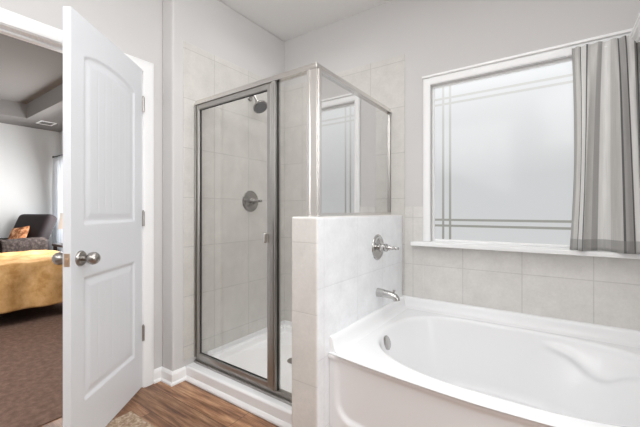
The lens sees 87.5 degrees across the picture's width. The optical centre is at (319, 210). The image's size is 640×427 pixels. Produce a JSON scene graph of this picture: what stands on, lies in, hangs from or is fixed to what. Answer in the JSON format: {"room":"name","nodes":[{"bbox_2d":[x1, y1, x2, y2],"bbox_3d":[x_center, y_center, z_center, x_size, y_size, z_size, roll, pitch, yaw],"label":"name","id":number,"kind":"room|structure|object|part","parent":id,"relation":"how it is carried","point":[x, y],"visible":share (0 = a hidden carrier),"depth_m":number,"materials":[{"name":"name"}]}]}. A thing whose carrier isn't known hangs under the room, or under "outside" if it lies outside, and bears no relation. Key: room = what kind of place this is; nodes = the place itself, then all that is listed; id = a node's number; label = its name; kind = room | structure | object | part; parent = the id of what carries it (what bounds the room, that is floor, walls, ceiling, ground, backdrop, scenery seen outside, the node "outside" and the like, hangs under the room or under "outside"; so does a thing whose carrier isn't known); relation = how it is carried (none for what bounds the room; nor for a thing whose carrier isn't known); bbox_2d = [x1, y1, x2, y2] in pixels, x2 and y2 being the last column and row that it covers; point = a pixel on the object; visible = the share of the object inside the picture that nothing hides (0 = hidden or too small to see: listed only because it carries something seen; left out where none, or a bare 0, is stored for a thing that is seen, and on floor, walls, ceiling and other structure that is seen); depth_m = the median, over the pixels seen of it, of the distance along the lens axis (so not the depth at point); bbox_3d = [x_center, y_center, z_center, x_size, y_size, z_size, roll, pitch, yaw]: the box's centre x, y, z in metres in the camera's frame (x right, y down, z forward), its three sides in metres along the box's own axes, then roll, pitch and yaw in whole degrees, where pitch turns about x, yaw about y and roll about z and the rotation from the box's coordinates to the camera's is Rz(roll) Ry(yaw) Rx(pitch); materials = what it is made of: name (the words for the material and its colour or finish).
{"room":"bathroom","nodes":[
{"label":"bathroom","id":0,"kind":"room"},
{"bbox_2d":[0,123,59,249],"bbox_3d":[-5.675,-0.274,4.276,0.100,2.800,4.040,0,0,35],"label":"wall","id":1,"kind":"structure","parent":0,"point":[26,153],"depth_m":5.43,"materials":[{"name":"paint"}]},
{"bbox_2d":[0,302,62,426],"bbox_3d":[-3.681,1.154,2.895,4.950,0.064,4.050,0,0,35],"label":"floor","id":2,"kind":"structure","parent":0,"point":[31,339],"depth_m":2.41,"materials":[{"name":"brown carpet"}]},
{"bbox_2d":[0,214,56,252],"bbox_3d":[-4.526,0.585,4.840,0.850,1.074,0.965,0,0,17],"label":"armchair","id":3,"kind":"object","parent":2,"relation":"on","point":[41,225],"visible":0.2,"depth_m":5.07,"materials":[{"name":"grey fabric"}]},
{"bbox_2d":[8,226,29,238],"bbox_3d":[-4.466,0.382,4.934,0.355,0.330,0.172,0,0,14],"label":"throw cushion","id":4,"kind":"object","parent":3,"relation":"on","point":[22,232],"visible":0.59,"depth_m":4.90,"materials":[{"name":"orange fabric"}]},
{"bbox_2d":[0,237,47,252],"bbox_3d":[-4.203,0.600,4.699,0.216,0.444,0.561,0,0,17],"label":"throw blanket","id":5,"kind":"object","parent":3,"relation":"on","point":[33,243],"visible":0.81,"depth_m":4.66,"materials":[{"name":"grey fabric"}]},
{"bbox_3d":[-4.220,0.717,4.661,0.160,0.610,0.800,0,0,17],"label":"armrest","id":6,"kind":"part","parent":3,"relation":"part of","materials":[{"name":"grey fabric"}]},
{"bbox_3d":[-4.446,0.402,5.106,0.680,0.707,0.411,0,0,17],"label":"backrest","id":7,"kind":"part","parent":3,"relation":"part of","materials":[{"name":"grey fabric"}]},
{"bbox_2d":[0,250,62,313],"bbox_3d":[-3.727,0.812,3.311,1.374,0.620,2.094,0,0,35],"label":"bed","id":8,"kind":"object","parent":2,"relation":"on","point":[28,279],"visible":0.66,"depth_m":3.38,"materials":[{"name":"yellow fabric"}]},
{"bbox_2d":[52,243,62,250],"bbox_3d":[-3.453,0.788,4.667,0.400,0.668,0.360,0,0,35],"label":"side table","id":9,"kind":"object","parent":2,"relation":"on","point":[56,245],"visible":0.11,"depth_m":4.58,"materials":[{"name":"brown wood"}]},
{"bbox_2d":[58,213,62,228],"bbox_3d":[-3.538,0.240,4.677,0.210,0.428,0.210,0,0,35],"label":"table lamp","id":10,"kind":"object","parent":9,"relation":"on","point":[60,226],"visible":0.1,"depth_m":4.59,"materials":[{"name":"beige fabric"}]},
{"bbox_2d":[0,33,62,131],"bbox_3d":[-3.670,-1.512,2.881,4.785,0.275,3.840,0,0,35],"label":"ceiling","id":11,"kind":"structure","parent":0,"point":[31,75],"depth_m":4.16,"materials":[{"name":"paint"}]},
{"bbox_2d":[36,120,56,125],"bbox_3d":[-4.269,-1.369,5.210,0.240,0.010,0.200,0,0,35],"label":"ceiling vent","id":12,"kind":"object","parent":11,"relation":"in","point":[41,121],"visible":1,"depth_m":5.22,"materials":[{"name":"white metal"}]},
{"bbox_2d":[60,131,62,154],"bbox_3d":[-2.539,-0.274,4.506,4.785,2.800,0.120,0,0,35],"label":"wall","id":13,"kind":"structure","parent":0,"point":[61,133],"depth_m":5.78,"materials":[{"name":"paint"}]},
{"bbox_3d":[-3.630,-0.919,5.115,2.220,0.044,0.127,0,0,35],"label":"curtain rod","id":14,"kind":"object","parent":13,"relation":"attached to","visible":0},
{"bbox_2d":[52,156,62,251],"bbox_3d":[-4.312,0.101,5.538,0.565,2.010,0.076,0,0,35],"label":"curtain","id":15,"kind":"object","parent":14,"relation":"hanging from","point":[57,177],"visible":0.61,"depth_m":5.56,"materials":[{"name":"white fabric"}]},
{"bbox_2d":[0,0,162,368],"bbox_3d":[-1.470,-0.219,1.753,0.115,2.690,3.700,0,0,35],"label":"wall","id":16,"kind":"structure","parent":0,"point":[135,27],"depth_m":2.16,"materials":[{"name":"grey paint"}]},
{"bbox_2d":[0,7,153,387],"bbox_3d":[-1.376,0.082,1.888,0.153,2.089,0.821,0,0,35],"label":"trim","id":17,"kind":"structure","parent":16,"relation":"attached to","point":[7,17],"depth_m":2.14,"materials":[{"name":"white wood"}]},
{"bbox_2d":[52,6,144,426],"bbox_3d":[-1.125,0.107,1.788,0.201,2.006,0.671,0,0,-3],"label":"door","id":18,"kind":"structure","parent":16,"relation":"in","point":[104,102],"depth_m":1.68,"materials":[{"name":"white wood"}]},
{"bbox_3d":[-1.176,0.216,1.520,0.071,0.059,0.059,0,0,-3],"label":"knob","id":19,"kind":"part","parent":18,"relation":"part of","materials":[{"name":"silver metal"}]},
{"bbox_3d":[-1.108,0.216,1.461,0.025,0.058,0.002,0,0,-3],"label":"latch plate","id":20,"kind":"part","parent":18,"relation":"part of","materials":[{"name":"metal"}]},
{"bbox_3d":[-1.046,0.216,1.527,0.071,0.059,0.059,0,0,-3],"label":"knob","id":21,"kind":"part","parent":18,"relation":"part of","materials":[{"name":"silver metal"}]},
{"bbox_2d":[39,381,278,426],"bbox_3d":[0.158,1.156,0.621,3.950,0.060,3.700,0,0,35],"label":"floor","id":22,"kind":"structure","parent":0,"point":[183,404],"depth_m":1.90,"materials":[{"name":"brown wood"}]},
{"bbox_2d":[106,411,153,426],"bbox_3d":[-1.090,1.120,1.297,0.588,0.010,0.985,0,0,35],"label":"bath rug","id":23,"kind":"object","parent":22,"relation":"on","point":[130,419],"visible":1,"depth_m":1.76,"materials":[{"name":"beige fabric"}]},
{"bbox_2d":[186,320,291,424],"bbox_3d":[-0.217,1.064,2.378,0.978,0.124,1.006,0,0,35],"label":"shower pan","id":24,"kind":"object","parent":22,"relation":"on","point":[248,352],"visible":0.39,"depth_m":2.26,"materials":[{"name":"white plastic"}]},
{"bbox_2d":[185,375,291,426],"bbox_3d":[-0.502,1.112,1.954,0.964,0.028,0.014,0,0,35],"label":"trim","id":25,"kind":"structure","parent":24,"relation":"attached to","point":[247,407],"depth_m":1.92,"materials":[{"name":"white wood"}]},
{"bbox_2d":[194,62,391,405],"bbox_3d":[-0.172,0.137,2.365,1.050,1.802,0.978,0,0,35],"label":"shower enclosure","id":26,"kind":"object","parent":24,"relation":"on","point":[349,130],"visible":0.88,"depth_m":1.91,"materials":[{"name":"glass"}]},
{"bbox_3d":[-0.549,0.139,2.082,0.699,1.714,0.028,0,0,36],"label":"glass door","id":27,"kind":"part","parent":26,"relation":"part of","materials":[{"name":"glass"}]},
{"bbox_3d":[-0.311,0.151,1.879,0.022,0.058,0.020,0,0,35],"label":"door pull","id":28,"kind":"part","parent":26,"relation":"part of","materials":[{"name":"metal"}]},
{"bbox_3d":[-0.170,-0.743,2.371,1.047,0.042,0.965,0,0,35],"label":"header rail","id":29,"kind":"part","parent":26,"relation":"part of","materials":[{"name":"metal"}]},
{"bbox_3d":[-0.029,-0.347,1.714,0.071,0.750,0.050,0,0,35],"label":"corner post","id":30,"kind":"part","parent":26,"relation":"part of","materials":[{"name":"metal"}]},
{"bbox_3d":[0.248,-0.356,2.098,0.006,0.732,0.899,0,0,35],"label":"return panel","id":31,"kind":"part","parent":26,"relation":"part of","materials":[{"name":"clear glass"}]},
{"bbox_2d":[328,295,639,426],"bbox_3d":[0.864,0.868,1.602,1.369,0.516,1.046,0,0,35],"label":"bathtub","id":32,"kind":"object","parent":22,"relation":"on","point":[411,361],"visible":1,"depth_m":1.74,"materials":[{"name":"white plastic"}]},
{"bbox_3d":[0.378,0.744,1.887,0.035,0.076,0.078,0,0,35],"label":"overflow plate","id":33,"kind":"part","parent":32,"relation":"part of","materials":[{"name":"silver metal"}]},
{"bbox_2d":[163,0,284,370],"bbox_3d":[-0.662,-0.219,2.704,0.125,2.690,1.215,0,0,35],"label":"wall","id":34,"kind":"structure","parent":0,"point":[211,26],"depth_m":2.22,"materials":[{"name":"grey paint"}]},
{"bbox_2d":[154,366,185,386],"bbox_3d":[-0.993,1.084,2.210,0.147,0.084,0.154,0,0,35],"label":"baseboard","id":35,"kind":"structure","parent":34,"relation":"attached to","point":[171,378],"depth_m":2.19,"materials":[{"name":"white wood"}]},
{"bbox_2d":[183,41,284,360],"bbox_3d":[-0.620,-0.068,2.648,0.008,2.137,1.023,0,0,35],"label":"tiled wall","id":36,"kind":"structure","parent":34,"relation":"attached to","point":[234,136],"depth_m":2.51,"materials":[{"name":"beige tile"}]},
{"bbox_2d":[242,191,261,211],"bbox_3d":[-0.509,-0.079,2.675,0.144,0.172,0.172,0,0,35],"label":"shower valve","id":37,"kind":"object","parent":36,"relation":"attached to","point":[250,200],"visible":1,"depth_m":2.68,"materials":[{"name":"silver metal"}]},
{"bbox_2d":[247,95,266,112],"bbox_3d":[-0.501,-0.864,2.659,0.175,0.168,0.122,0,0,35],"label":"showerhead","id":38,"kind":"object","parent":36,"relation":"attached to","point":[260,106],"visible":0.84,"depth_m":2.63,"materials":[{"name":"silver metal"}]},
{"bbox_2d":[219,0,390,41],"bbox_3d":[0.131,-1.604,0.640,4.015,0.080,3.700,0,0,35],"label":"ceiling","id":39,"kind":"structure","parent":0,"point":[286,20],"depth_m":2.63,"materials":[{"name":"paint"}]},
{"bbox_2d":[292,215,401,426],"bbox_3d":[0.230,0.577,2.026,0.156,1.098,1.076,0,0,35],"label":"wall","id":40,"kind":"structure","parent":0,"point":[336,275],"depth_m":1.62,"materials":[{"name":"tile"}]},
{"bbox_2d":[372,234,398,259],"bbox_3d":[0.416,0.224,2.031,0.144,0.160,0.160,0,0,35],"label":"tub valve","id":41,"kind":"object","parent":40,"relation":"attached to","point":[378,246],"visible":1,"depth_m":2.03,"materials":[{"name":"silver metal"}]},
{"bbox_3d":[0.435,0.224,2.017,0.096,0.038,0.038,0,0,35],"label":"lever handle","id":42,"kind":"part","parent":41,"relation":"part of","materials":[{"name":"silver metal"}]},
{"bbox_2d":[376,288,399,301],"bbox_3d":[0.416,0.508,2.031,0.144,0.068,0.054,0,0,35],"label":"tub spout","id":43,"kind":"object","parent":40,"relation":"attached to","point":[380,292],"visible":1,"depth_m":2.02,"materials":[{"name":"silver metal"}]},
{"bbox_2d":[285,0,639,241],"bbox_3d":[0.799,-0.219,2.380,2.645,2.690,0.140,0,0,35],"label":"wall","id":44,"kind":"structure","parent":0,"point":[434,36],"depth_m":2.30,"materials":[{"name":"grey paint"}]},
{"bbox_2d":[285,54,639,329],"bbox_3d":[0.700,-0.055,2.359,2.505,2.162,0.008,0,0,35],"label":"tiled wall","id":45,"kind":"structure","parent":44,"relation":"attached to","point":[589,289],"depth_m":2.19,"materials":[{"name":"beige tile"}]},
{"bbox_2d":[411,28,639,258],"bbox_3d":[1.171,-0.348,2.039,1.210,1.175,0.165,0,0,35],"label":"window","id":46,"kind":"structure","parent":44,"relation":"in","point":[503,142],"depth_m":2.10,"materials":[{"name":"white glass"}]},
{"bbox_3d":[1.203,-0.332,2.087,0.981,1.085,0.050,0,0,35],"label":"frame","id":47,"kind":"part","parent":46,"relation":"part of","materials":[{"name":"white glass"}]},
{"bbox_3d":[1.201,-0.332,2.083,0.949,1.053,0.008,0,0,35],"label":"pane","id":48,"kind":"part","parent":46,"relation":"part of","materials":[{"name":"white glass"}]},
{"bbox_3d":[1.161,0.225,2.025,1.210,0.028,0.130,0,0,35],"label":"sill","id":49,"kind":"part","parent":46,"relation":"part of","materials":[{"name":"white wood"}]},
{"bbox_3d":[1.943,-0.219,0.841,1.270,2.690,1.080,0,0,35],"label":"wall","id":50,"kind":"structure","parent":0,"visible":0},
{"bbox_2d":[629,13,639,42],"bbox_3d":[1.408,-0.849,1.329,0.166,0.042,0.690,0,0,35],"label":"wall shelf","id":51,"kind":"object","parent":50,"relation":"attached to","point":[635,33],"visible":1,"depth_m":1.58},
{"bbox_3d":[1.412,-0.842,1.331,0.162,0.028,0.678,0,0,35],"label":"shelf moulding","id":52,"kind":"part","parent":51,"relation":"part of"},
{"bbox_3d":[1.544,-0.868,1.744,0.416,0.012,0.014,0,0,35],"label":"curtain rod","id":53,"kind":"object","parent":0,"visible":0},
{"bbox_2d":[570,36,639,253],"bbox_3d":[1.514,-0.342,1.706,0.379,1.105,0.120,0,0,35],"label":"window curtain","id":54,"kind":"object","parent":53,"relation":"hanging from","point":[606,80],"visible":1,"depth_m":1.76,"materials":[{"name":"grey fabric"}]}
]}

